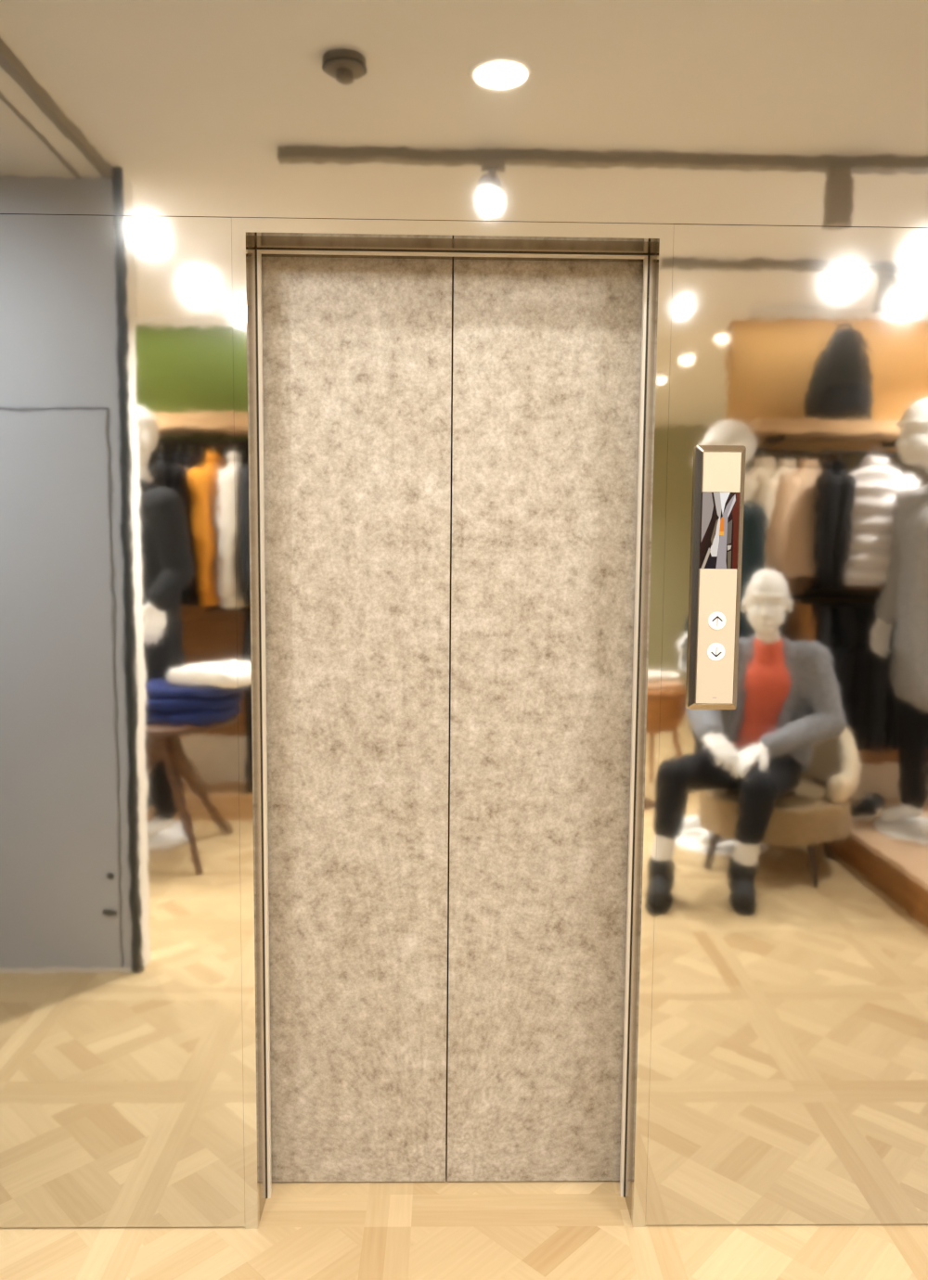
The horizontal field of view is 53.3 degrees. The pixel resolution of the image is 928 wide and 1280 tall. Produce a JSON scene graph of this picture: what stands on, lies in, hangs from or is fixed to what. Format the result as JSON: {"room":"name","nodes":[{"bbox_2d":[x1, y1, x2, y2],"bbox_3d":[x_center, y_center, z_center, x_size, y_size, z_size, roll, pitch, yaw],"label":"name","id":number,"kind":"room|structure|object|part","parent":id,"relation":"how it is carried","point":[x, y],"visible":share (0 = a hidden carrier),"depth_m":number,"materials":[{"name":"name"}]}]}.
{"room":"clothing store","nodes":[
{"label":"clothing store","id":0,"kind":"room"},
{"bbox_2d":[445,259,453,1144],"bbox_3d":[-0.035,0.093,2.257,1.200,2.420,0.040,0,5,-1],"label":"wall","id":1,"kind":"structure","parent":0,"point":[452,260],"depth_m":2.24,"materials":[{"name":"black"}]},
{"bbox_2d":[0,0,927,228],"bbox_3d":[0.032,-1.139,1.844,6.300,0.590,0.020,0,5,-1],"label":"ceiling","id":2,"kind":"structure","parent":0,"point":[713,112],"depth_m":1.84,"materials":[{"name":"white paint"}]},
{"bbox_2d":[0,1144,927,1279],"bbox_3d":[0.070,1.624,-1.378,6.300,0.004,7.500,0,5,-1],"label":"floor","id":3,"kind":"structure","parent":0,"point":[526,1230],"depth_m":2.00,"materials":[{"name":"brown wood"}]},
{"bbox_3d":[0.021,-0.068,1.992,6.300,2.750,0.080,0,5,-1],"label":"wall","id":4,"kind":"structure","parent":0,"visible":0},
{"bbox_2d":[0,214,244,1228],"bbox_3d":[-1.803,0.216,1.936,2.655,2.154,0.020,0,5,-1],"label":"wall panel","id":5,"kind":"object","parent":4,"relation":"attached to","point":[121,1050],"visible":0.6,"depth_m":1.94,"materials":[{"name":"white mirror"}]},
{"bbox_2d":[261,256,451,1181],"bbox_3d":[-0.269,0.168,2.107,0.468,2.245,0.027,0,5,-1],"label":"door","id":6,"kind":"structure","parent":4,"relation":"in","point":[357,352],"depth_m":2.09,"materials":[{"name":"stone"}]},
{"bbox_2d":[230,217,673,1228],"bbox_3d":[-0.032,0.226,2.026,0.889,2.158,0.140,0,5,-1],"label":"door frame","id":7,"kind":"structure","parent":4,"relation":"attached to","point":[651,245],"depth_m":1.97,"materials":[{"name":"beige metal"}]},
{"bbox_2d":[447,259,642,1181],"bbox_3d":[0.203,0.171,2.116,0.468,2.245,0.027,0,5,-1],"label":"door","id":8,"kind":"structure","parent":4,"relation":"in","point":[546,354],"depth_m":2.10,"materials":[{"name":"stone"}]},
{"bbox_2d":[645,224,927,1225],"bbox_3d":[1.792,0.242,2.001,2.755,2.154,0.020,0,5,-1],"label":"wall panel","id":9,"kind":"object","parent":4,"relation":"attached to","point":[788,1066],"visible":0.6,"depth_m":1.97,"materials":[{"name":"white mirror"}]},
{"bbox_2d":[686,445,745,709],"bbox_3d":[0.525,-0.126,1.922,0.103,0.549,0.026,0,5,-1],"label":"panel","id":10,"kind":"object","parent":9,"relation":"attached to","point":[719,470],"visible":1,"depth_m":1.91,"materials":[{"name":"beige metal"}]},
{"bbox_3d":[0.525,-0.007,1.924,0.076,0.280,0.004,0,5,-1],"label":"plate","id":11,"kind":"part","parent":10,"relation":"part of","materials":[{"name":"beige plastic"}]},
{"bbox_2d":[700,492,739,568],"bbox_3d":[0.526,-0.225,1.903,0.076,0.156,0.001,0,5,-1],"label":"screen","id":12,"kind":"object","parent":10,"relation":"on","point":[719,511],"depth_m":1.90,"materials":[{"name":"multicoloured glass"}]},
{"bbox_3d":[0.527,-0.343,1.893,0.076,0.080,0.004,0,5,-1],"label":"plate","id":13,"kind":"part","parent":10,"relation":"part of","materials":[{"name":"beige plastic"}]}
]}

